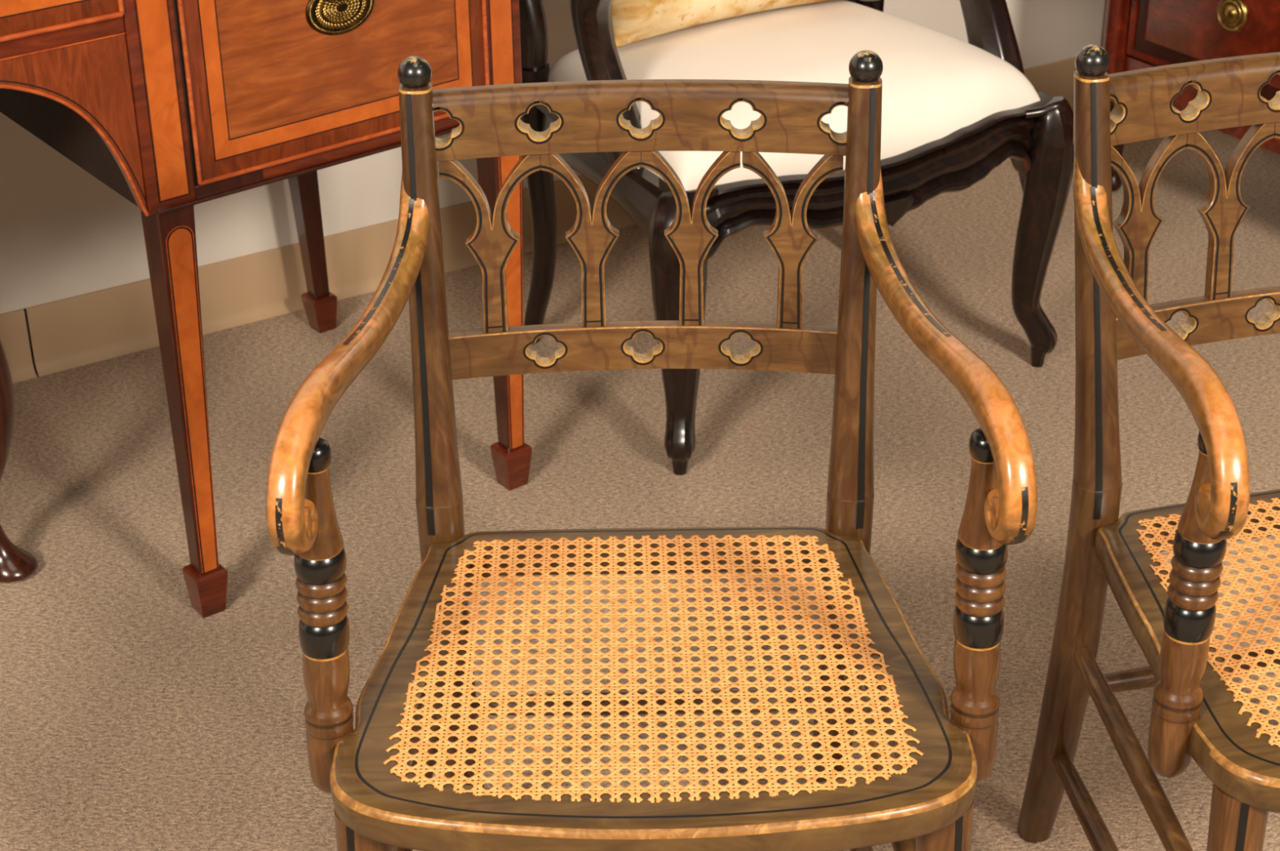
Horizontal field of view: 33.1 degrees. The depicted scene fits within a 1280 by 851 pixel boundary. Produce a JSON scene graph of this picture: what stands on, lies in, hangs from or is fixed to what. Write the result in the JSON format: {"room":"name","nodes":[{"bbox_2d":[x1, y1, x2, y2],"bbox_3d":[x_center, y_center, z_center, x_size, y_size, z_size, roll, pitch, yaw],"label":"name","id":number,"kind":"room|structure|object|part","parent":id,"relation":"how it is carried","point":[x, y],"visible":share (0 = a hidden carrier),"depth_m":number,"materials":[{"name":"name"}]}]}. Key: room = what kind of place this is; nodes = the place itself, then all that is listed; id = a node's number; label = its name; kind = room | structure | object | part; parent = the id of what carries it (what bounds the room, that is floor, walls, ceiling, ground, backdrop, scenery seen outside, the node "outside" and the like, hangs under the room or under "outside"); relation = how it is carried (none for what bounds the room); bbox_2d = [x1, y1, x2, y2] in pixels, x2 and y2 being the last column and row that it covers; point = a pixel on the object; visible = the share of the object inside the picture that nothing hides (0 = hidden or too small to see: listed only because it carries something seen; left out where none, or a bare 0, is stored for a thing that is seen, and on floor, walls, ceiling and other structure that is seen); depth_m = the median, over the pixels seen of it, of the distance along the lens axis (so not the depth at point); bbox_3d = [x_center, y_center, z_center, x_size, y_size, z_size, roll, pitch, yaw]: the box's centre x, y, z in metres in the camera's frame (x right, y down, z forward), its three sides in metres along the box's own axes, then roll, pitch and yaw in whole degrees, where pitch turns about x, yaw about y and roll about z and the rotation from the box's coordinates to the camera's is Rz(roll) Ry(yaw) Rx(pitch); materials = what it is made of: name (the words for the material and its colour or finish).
{"room":"antique furniture showroom","nodes":[
{"label":"antique furniture showroom","id":0,"kind":"room"},
{"bbox_2d":[0,0,1104,313],"bbox_3d":[-0.962,-1.238,2.675,8.500,2.600,0.095,-17,33,-28],"label":"wall","id":1,"kind":"structure","parent":0,"point":[64,233],"depth_m":3.33,"materials":[{"name":"paint"}]},
{"bbox_2d":[23,308,35,373],"bbox_3d":[-0.917,-0.127,3.237,0.004,0.108,0.002,-17,32,-27],"label":"trim","id":2,"kind":"structure","parent":1,"relation":"attached to","point":[24,309],"depth_m":3.23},
{"bbox_2d":[0,57,1076,383],"bbox_3d":[-0.923,-0.121,3.228,8.500,0.109,0.017,-17,33,-28],"label":"baseboard","id":3,"kind":"structure","parent":1,"relation":"attached to","point":[100,325],"depth_m":3.40,"materials":[{"name":"plastic"}]},
{"bbox_2d":[0,129,1279,850],"bbox_3d":[0.504,0.470,2.248,9.000,0.020,9.500,-1,28,0],"label":"floor","id":4,"kind":"structure","parent":0,"point":[131,718],"depth_m":2.91,"materials":[{"name":"carpet"}]},
{"bbox_2d":[0,338,38,582],"bbox_3d":[-1.027,-0.012,2.681,0.396,0.440,0.371,-20,34,-32],"label":"furniture leg","id":5,"kind":"object","parent":4,"relation":"on","point":[17,563],"visible":1,"depth_m":2.69,"materials":[{"name":"brown wood"}]},
{"bbox_2d":[0,0,532,617],"bbox_3d":[-0.948,-0.213,2.546,1.616,0.920,0.686,-20,34,-32],"label":"sideboard","id":6,"kind":"object","parent":4,"relation":"on","point":[174,106],"visible":0.95,"depth_m":2.47,"materials":[{"name":"brown wood"}]},
{"bbox_3d":[-0.759,-0.416,2.148,0.501,0.106,0.020,-20,34,-32],"label":"drawer","id":7,"kind":"part","parent":6,"relation":"part of","materials":[{"name":"brown wood"}]},
{"bbox_3d":[-0.759,-0.358,2.180,0.506,0.018,0.018,-20,34,-32],"label":"apron rail","id":8,"kind":"part","parent":6,"relation":"part of","materials":[{"name":"brown wood"}]},
{"bbox_3d":[-0.536,-0.038,2.562,0.048,0.491,0.048,-20,34,-32],"label":"leg","id":9,"kind":"part","parent":6,"relation":"part of","materials":[{"name":"brown wood"}]},
{"bbox_3d":[-0.349,-0.320,2.563,0.511,0.004,0.024,-22,35,-34],"label":"rail moulding","id":10,"kind":"part","parent":6,"relation":"part of","materials":[{"name":"brown wood"}]},
{"bbox_3d":[-0.512,-0.401,3.232,0.068,0.491,0.052,-20,34,-32],"label":"leg","id":11,"kind":"part","parent":6,"relation":"part of","materials":[{"name":"brown wood"}]},
{"bbox_3d":[-0.350,-0.330,2.560,0.411,0.015,0.019,-22,35,-34],"label":"rail","id":12,"kind":"part","parent":6,"relation":"part of","materials":[{"name":"brown wood"}]},
{"bbox_3d":[-0.350,-0.479,2.479,0.401,0.318,0.021,-22,35,-34],"label":"drawer","id":13,"kind":"part","parent":6,"relation":"part of","materials":[{"name":"brown wood"}]},
{"bbox_3d":[-0.344,-0.475,2.472,0.316,0.234,0.002,-22,35,-34],"label":"drawer panel","id":14,"kind":"part","parent":6,"relation":"part of","materials":[{"name":"brown wood"}]},
{"bbox_3d":[-0.342,-0.478,2.466,0.091,0.063,0.006,-22,35,-34],"label":"handle plate","id":15,"kind":"part","parent":6,"relation":"part of","materials":[{"name":"gold metal"}]},
{"bbox_3d":[-0.177,-0.180,2.818,0.046,0.491,0.048,-20,34,-32],"label":"leg","id":16,"kind":"part","parent":6,"relation":"part of","materials":[{"name":"brown wood"}]},
{"bbox_2d":[265,49,1037,850],"bbox_3d":[0.007,0.175,1.868,0.567,0.869,0.570,-1,28,-1],"label":"armchair","id":17,"kind":"object","parent":4,"relation":"on","point":[419,702],"visible":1,"depth_m":1.84,"materials":[{"name":"wood"}]},
{"bbox_3d":[-0.229,-0.063,1.749,0.030,0.145,0.451,4,29,8],"label":"arm","id":18,"kind":"part","parent":17,"relation":"part of","materials":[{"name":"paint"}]},
{"bbox_3d":[-0.216,0.485,1.781,0.045,0.410,0.066,-1,28,-1],"label":"leg","id":19,"kind":"part","parent":17,"relation":"part of","materials":[{"name":"paint"}]},
{"bbox_3d":[-0.185,0.094,2.047,0.045,0.844,0.114,-1,28,-1],"label":"post","id":20,"kind":"part","parent":17,"relation":"part of","materials":[{"name":"paint"}]},
{"bbox_3d":[0.001,-0.273,1.920,0.406,0.058,0.052,-1,28,-1],"label":"crest rail","id":21,"kind":"part","parent":17,"relation":"part of","materials":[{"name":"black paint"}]},
{"bbox_3d":[0.003,-0.071,1.994,0.376,0.040,0.041,-1,28,-1],"label":"stay rail","id":22,"kind":"part","parent":17,"relation":"part of","materials":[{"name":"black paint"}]},
{"bbox_3d":[0.009,0.214,1.820,0.510,0.034,0.446,-1,28,-1],"label":"seat frame","id":23,"kind":"part","parent":17,"relation":"part of","materials":[{"name":"paint"}]},
{"bbox_3d":[0.007,0.195,1.819,0.426,0.002,0.392,-1,28,-1],"label":"cane panel","id":24,"kind":"part","parent":17,"relation":"part of","materials":[{"name":"wicker"}]},
{"bbox_3d":[0.194,0.088,2.051,0.045,0.844,0.114,-1,28,-1],"label":"post","id":25,"kind":"part","parent":17,"relation":"part of","materials":[{"name":"paint"}]},
{"bbox_3d":[0.242,0.478,1.786,0.045,0.410,0.066,-1,28,-1],"label":"leg","id":26,"kind":"part","parent":17,"relation":"part of","materials":[{"name":"paint"}]},
{"bbox_3d":[0.239,-0.070,1.754,0.030,0.145,0.451,-5,29,-9],"label":"arm","id":27,"kind":"part","parent":17,"relation":"part of","materials":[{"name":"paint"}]},
{"bbox_2d":[519,0,1074,475],"bbox_3d":[0.168,-0.576,3.093,0.769,1.025,0.691,-17,32,-27],"label":"carved fauteuil","id":28,"kind":"object","parent":4,"relation":"on","point":[953,110],"visible":0.66,"depth_m":3.01,"materials":[{"name":"brown wood"}]},
{"bbox_3d":[-0.202,-0.731,3.066,0.068,0.528,0.167,-20,34,-31],"label":"post","id":29,"kind":"part","parent":28,"relation":"part of","materials":[{"name":"brown wood"}]},
{"bbox_3d":[-0.155,-0.323,3.232,0.049,0.453,0.065,-17,32,-27],"label":"leg","id":30,"kind":"part","parent":28,"relation":"part of","materials":[{"name":"brown wood"}]},
{"bbox_3d":[-0.058,-0.357,3.004,0.034,0.100,0.452,-14,31,-23],"label":"rail","id":31,"kind":"part","parent":28,"relation":"part of","materials":[{"name":"brown wood"}]},
{"bbox_3d":[0.052,-0.116,2.868,0.077,0.428,0.102,2,29,5],"label":"leg","id":32,"kind":"part","parent":28,"relation":"part of","materials":[{"name":"brown wood"}]},
{"bbox_2d":[611,0,831,48],"bbox_3d":[0.126,-0.762,3.110,0.460,0.344,0.198,-17,32,-27],"label":"floral pillow","id":33,"kind":"object","parent":28,"relation":"on","point":[633,20],"visible":0.86,"depth_m":3.04,"materials":[{"name":"beige fabric"}]},
{"bbox_3d":[0.301,-0.882,3.337,0.068,0.528,0.167,-14,31,-23],"label":"post","id":34,"kind":"part","parent":28,"relation":"part of","materials":[{"name":"brown wood"}]},
{"bbox_3d":[0.320,-0.318,2.965,0.650,0.168,0.069,-17,32,-27],"label":"rail","id":35,"kind":"part","parent":28,"relation":"part of","materials":[{"name":"brown wood"}]},
{"bbox_3d":[0.362,-0.478,3.510,0.049,0.453,0.065,-17,32,-27],"label":"leg","id":36,"kind":"part","parent":28,"relation":"part of","materials":[{"name":"brown wood"}]},
{"bbox_3d":[0.593,-0.279,3.165,0.077,0.422,0.078,-17,32,-27],"label":"leg","id":37,"kind":"part","parent":28,"relation":"part of","materials":[{"name":"brown wood"}]},
{"bbox_2d":[1017,44,1279,850],"bbox_3d":[0.650,0.138,1.926,0.567,0.869,0.570,-7,29,-12],"label":"armchair","id":38,"kind":"object","parent":4,"relation":"on","point":[1199,711],"visible":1,"depth_m":1.94,"materials":[{"name":"wood"},{"name":"woven cane"},{"name":"black paint"}]},
{"bbox_3d":[0.419,0.080,2.062,0.045,0.844,0.114,-7,29,-12],"label":"post","id":39,"kind":"part","parent":38,"relation":"part of","materials":[{"name":"paint"}]},
{"bbox_3d":[0.418,-0.075,1.760,0.030,0.145,0.451,-3,29,-4],"label":"arm","id":40,"kind":"part","parent":38,"relation":"part of","materials":[{"name":"paint"}]},
{"bbox_3d":[0.585,-0.306,1.971,0.406,0.058,0.052,-7,29,-12],"label":"crest rail","id":41,"kind":"part","parent":38,"relation":"part of","materials":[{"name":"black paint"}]},
{"bbox_3d":[0.665,0.176,1.879,0.510,0.034,0.446,-7,29,-12],"label":"seat frame","id":42,"kind":"part","parent":38,"relation":"part of","materials":[{"name":"paint"}]},
{"bbox_3d":[0.594,-0.104,2.046,0.376,0.040,0.041,-7,29,-12],"label":"stay rail","id":43,"kind":"part","parent":38,"relation":"part of","materials":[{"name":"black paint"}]},
{"bbox_3d":[0.661,0.157,1.878,0.426,0.002,0.392,-7,29,-13],"label":"cane panel","id":44,"kind":"part","parent":38,"relation":"part of","materials":[{"name":"wicker"}]},
{"bbox_3d":[0.482,0.469,1.799,0.045,0.410,0.066,-7,29,-12],"label":"leg","id":45,"kind":"part","parent":38,"relation":"part of","materials":[{"name":"paint"}]},
{"bbox_2d":[1100,0,1279,191],"bbox_3d":[1.248,-0.627,3.466,0.486,0.737,0.958,-18,33,-29],"label":"chest","id":46,"kind":"object","parent":4,"relation":"on","point":[1136,34],"visible":0.4,"depth_m":3.58,"materials":[{"name":"red wood"}]},
{"bbox_3d":[0.845,-0.510,3.824,0.046,0.197,0.046,-18,33,-29],"label":"turned leg","id":47,"kind":"part","parent":46,"relation":"part of","materials":[{"name":"red wood"}]},
{"bbox_3d":[1.061,-0.573,3.357,0.006,0.212,0.812,-18,33,-29],"label":"lip moulding","id":48,"kind":"part","parent":46,"relation":"part of","materials":[{"name":"red wood"}]},
{"bbox_3d":[1.077,-0.450,3.435,0.036,0.067,0.824,-18,33,-29],"label":"rail","id":49,"kind":"part","parent":46,"relation":"part of","materials":[{"name":"red wood"}]},
{"bbox_3d":[1.073,-0.577,3.364,0.024,0.212,0.812,-18,33,-29],"label":"drawer","id":50,"kind":"part","parent":46,"relation":"part of","materials":[{"name":"red wood"}]}
]}

